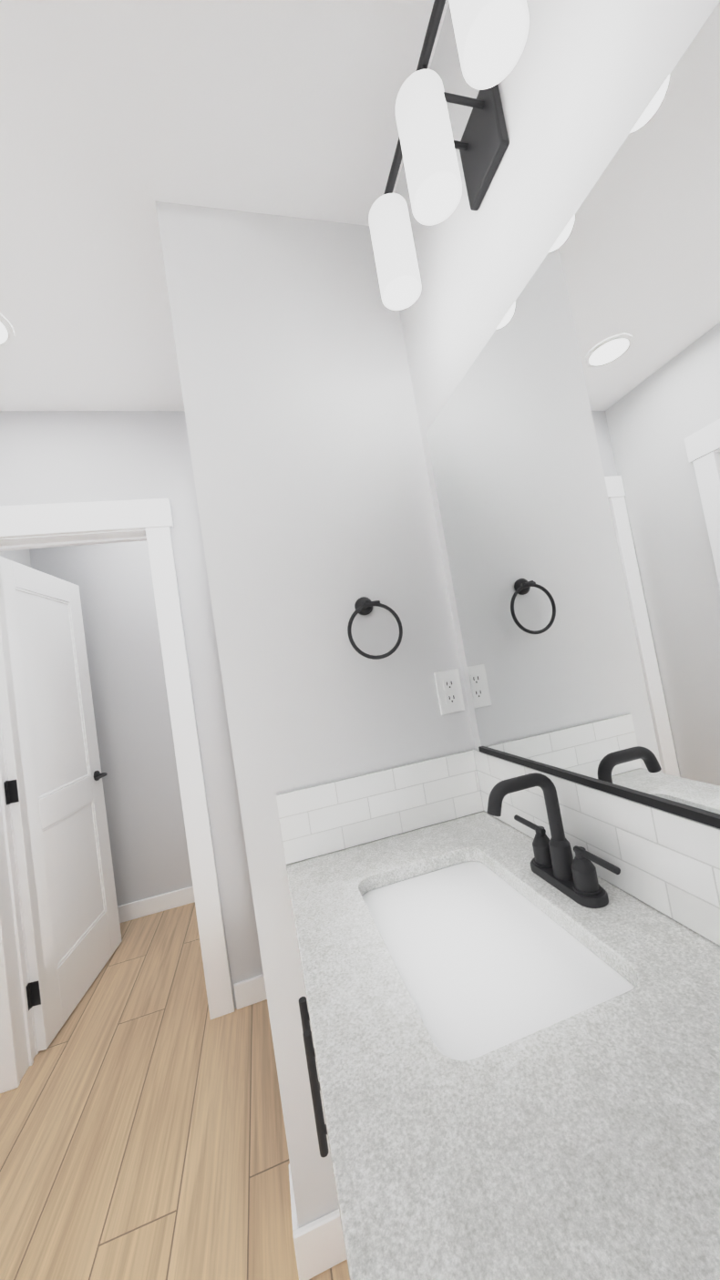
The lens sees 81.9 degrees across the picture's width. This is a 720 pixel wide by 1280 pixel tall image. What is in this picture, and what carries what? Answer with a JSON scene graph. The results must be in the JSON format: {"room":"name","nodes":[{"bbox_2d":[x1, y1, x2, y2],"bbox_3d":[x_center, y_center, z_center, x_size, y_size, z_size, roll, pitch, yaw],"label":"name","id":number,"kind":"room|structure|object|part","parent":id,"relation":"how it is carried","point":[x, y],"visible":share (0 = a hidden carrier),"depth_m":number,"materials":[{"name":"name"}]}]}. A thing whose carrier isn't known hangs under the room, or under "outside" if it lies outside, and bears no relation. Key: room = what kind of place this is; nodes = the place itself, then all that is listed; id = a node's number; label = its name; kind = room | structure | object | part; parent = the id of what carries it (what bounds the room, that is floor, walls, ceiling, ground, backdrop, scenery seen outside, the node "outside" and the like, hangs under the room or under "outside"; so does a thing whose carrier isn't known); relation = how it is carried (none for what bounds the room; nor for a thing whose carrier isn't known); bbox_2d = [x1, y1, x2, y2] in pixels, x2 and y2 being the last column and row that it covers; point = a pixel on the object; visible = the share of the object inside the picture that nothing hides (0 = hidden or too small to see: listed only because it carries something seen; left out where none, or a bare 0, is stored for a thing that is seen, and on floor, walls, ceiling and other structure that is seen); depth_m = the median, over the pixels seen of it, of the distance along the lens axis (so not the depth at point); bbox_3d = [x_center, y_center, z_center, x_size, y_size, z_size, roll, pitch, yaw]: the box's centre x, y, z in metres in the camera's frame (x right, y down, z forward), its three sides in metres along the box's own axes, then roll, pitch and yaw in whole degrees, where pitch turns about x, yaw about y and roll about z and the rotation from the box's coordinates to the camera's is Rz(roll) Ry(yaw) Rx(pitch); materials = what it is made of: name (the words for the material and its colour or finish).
{"room":"bathroom","nodes":[
{"label":"bathroom","id":0,"kind":"room"},
{"bbox_2d":[0,549,30,567],"bbox_3d":[-1.850,0.445,2.081,0.120,2.580,0.910,-8,-3,-15],"label":"wall","id":1,"kind":"structure","parent":0,"point":[22,557],"depth_m":2.47,"materials":[{"name":"white paint"}]},
{"bbox_2d":[29,540,192,906],"bbox_3d":[-0.670,0.305,2.919,2.840,2.580,0.120,-8,-3,-15],"label":"wall","id":2,"kind":"structure","parent":0,"point":[144,811],"depth_m":2.64,"materials":[{"name":"white paint"}]},
{"bbox_2d":[117,886,194,922],"bbox_3d":[-0.458,1.522,2.784,2.600,0.098,0.014,-8,-3,-15],"label":"baseboard","id":3,"kind":"structure","parent":2,"relation":"attached to","point":[153,905],"depth_m":2.57,"materials":[{"name":"white wood"}]},
{"bbox_2d":[0,410,263,1008],"bbox_3d":[-0.713,0.250,1.848,1.605,2.580,0.120,-8,-3,-15],"label":"wall","id":4,"kind":"structure","parent":0,"point":[166,455],"depth_m":1.78,"materials":[{"name":"white paint"}]},
{"bbox_2d":[3,781,30,1010],"bbox_3d":[-1.433,0.621,1.679,0.002,1.690,0.035,-8,-3,-15],"label":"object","id":5,"kind":"structure","parent":4,"relation":"attached to","point":[26,987],"depth_m":1.64,"materials":[{"name":"black metal"}]},
{"bbox_2d":[0,556,122,1051],"bbox_3d":[-1.457,0.655,2.027,0.153,2.020,0.680,-9,-3,-8],"label":"hall door","id":6,"kind":"structure","parent":4,"relation":"in","point":[65,867],"depth_m":1.93,"materials":[{"name":"white wood"}]},
{"bbox_2d":[0,540,143,1054],"bbox_3d":[-1.127,0.522,1.794,0.884,2.167,0.024,-8,-3,-15],"label":"door frame","id":7,"kind":"structure","parent":4,"relation":"attached to","point":[19,895],"depth_m":1.68,"materials":[{"name":"white wood"}]},
{"bbox_2d":[0,529,146,1081],"bbox_3d":[-1.101,0.571,1.721,0.710,2.055,0.124,-8,-3,-15],"label":"trim","id":8,"kind":"structure","parent":4,"relation":"attached to","point":[22,1014],"depth_m":1.63,"materials":[{"name":"white wood"}]},
{"bbox_2d":[0,498,235,1093],"bbox_3d":[-1.086,0.508,1.656,0.871,2.167,0.024,-8,-3,-15],"label":"door frame","id":9,"kind":"structure","parent":4,"relation":"attached to","point":[153,517],"depth_m":1.73,"materials":[{"name":"white wood"}]},
{"bbox_2d":[233,973,266,1009],"bbox_3d":[-0.124,1.413,1.811,0.814,0.098,0.014,-8,-3,-15],"label":"baseboard","id":10,"kind":"structure","parent":4,"relation":"attached to","point":[250,991],"depth_m":1.72,"materials":[{"name":"white wood"}]},
{"bbox_2d":[0,901,349,1279],"bbox_3d":[-0.467,1.472,0.595,4.000,0.050,4.550,-8,-3,-15],"label":"floor","id":11,"kind":"structure","parent":0,"point":[142,1133],"depth_m":1.26,"materials":[{"name":"brown wood"}]},
{"bbox_2d":[286,869,327,1157],"bbox_3d":[0.428,0.835,-0.102,0.552,0.845,2.348,-8,-3,-15],"label":"bathroom vanity","id":12,"kind":"object","parent":11,"relation":"on","point":[312,1070],"depth_m":0.58,"materials":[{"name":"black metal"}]},
{"bbox_2d":[285,810,719,1279],"bbox_3d":[0.364,0.403,-0.076,0.540,0.030,2.348,-8,-3,-15],"label":"countertop","id":13,"kind":"structure","parent":12,"relation":"on","point":[581,1141],"depth_m":0.40,"materials":[{"name":"grey stone"}]},
{"bbox_2d":[363,854,629,1058],"bbox_3d":[0.191,0.558,0.686,0.324,0.158,0.480,-8,-3,-15],"label":"sink","id":14,"kind":"object","parent":13,"relation":"in","point":[485,961],"depth_m":0.64,"materials":[{"name":"white ceramic"}]},
{"bbox_2d":[476,768,625,912],"bbox_3d":[0.304,0.342,0.735,0.155,0.201,0.253,-8,-3,-15],"label":"faucet","id":15,"kind":"object","parent":13,"relation":"on","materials":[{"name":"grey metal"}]},
{"bbox_2d":[0,0,449,410],"bbox_3d":[-0.881,-1.121,0.745,4.000,0.050,4.550,-8,-3,-15],"label":"ceiling","id":16,"kind":"structure","parent":0,"point":[118,118],"depth_m":0.97,"materials":[{"name":"white paint"}]},
{"bbox_2d":[0,313,14,347],"bbox_3d":[-1.222,-1.003,1.316,0.196,0.010,0.196,-8,-3,-15],"label":"recessed light","id":17,"kind":"object","parent":16,"relation":"in","point":[6,334],"visible":1,"depth_m":1.36,"materials":[{"name":"white plastic"}]},
{"bbox_2d":[154,200,474,1228],"bbox_3d":[-0.038,0.101,1.134,0.628,2.580,0.120,-8,-3,-15],"label":"wall","id":18,"kind":"structure","parent":0,"point":[313,497],"depth_m":1.09,"materials":[{"name":"white paint"}]},
{"bbox_2d":[288,1169,298,1232],"bbox_3d":[-0.151,1.369,0.983,0.014,0.098,0.120,-8,-3,-15],"label":"baseboard","id":19,"kind":"structure","parent":18,"relation":"attached to","point":[294,1223],"depth_m":0.97,"materials":[{"name":"white wood"}]},
{"bbox_2d":[292,1208,346,1279],"bbox_3d":[-0.073,1.354,0.934,0.142,0.098,0.014,-8,-3,-15],"label":"baseboard","id":20,"kind":"structure","parent":18,"relation":"attached to","point":[319,1245],"depth_m":0.92,"materials":[{"name":"white wood"}]},
{"bbox_2d":[347,596,402,659],"bbox_3d":[0.033,-0.033,1.075,0.146,0.169,0.052,-8,-3,-15],"label":"towel ring","id":21,"kind":"object","parent":18,"relation":"attached to","point":[363,605],"visible":1,"depth_m":1.06,"materials":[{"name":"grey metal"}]},
{"bbox_2d":[433,668,464,715],"bbox_3d":[0.245,0.141,1.133,0.072,0.116,0.009,-8,-3,-15],"label":"duplex electrical outlet","id":22,"kind":"object","parent":18,"relation":"attached to","point":[449,691],"visible":1,"depth_m":1.13,"materials":[{"name":"white plastic"}]},
{"bbox_2d":[394,0,719,829],"bbox_3d":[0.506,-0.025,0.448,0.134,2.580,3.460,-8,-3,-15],"label":"mirror","id":23,"kind":"object","parent":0,"point":[572,433],"depth_m":0.63,"materials":[{"name":"silver metal"}]},
{"bbox_2d":[368,0,529,310],"bbox_3d":[0.157,-0.897,0.752,0.168,0.224,0.520,-8,-3,-15],"label":"sconce","id":24,"kind":"object","parent":23,"relation":"attached to","point":[491,36],"visible":1,"depth_m":0.72,"materials":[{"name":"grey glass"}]},
{"bbox_3d":[0.076,-0.858,0.920,0.088,0.190,0.088,-8,-3,-15],"label":"lamp shade","id":25,"kind":"part","parent":24,"relation":"part of","materials":[{"name":"white glass"}]},
{"bbox_3d":[0.121,-0.875,0.741,0.088,0.190,0.088,-8,-3,-15],"label":"lamp shade","id":26,"kind":"part","parent":24,"relation":"part of","materials":[{"name":"white glass"}]},
{"bbox_3d":[0.165,-0.893,0.562,0.088,0.190,0.088,-8,-3,-15],"label":"lamp shade","id":27,"kind":"part","parent":24,"relation":"part of","materials":[{"name":"white glass"}]},
{"bbox_3d":[0.594,0.179,-0.016,0.014,0.014,2.299,-8,-3,-15],"label":"mirror frame","id":28,"kind":"part","parent":23,"relation":"part of","materials":[{"name":"metal"}]}
]}

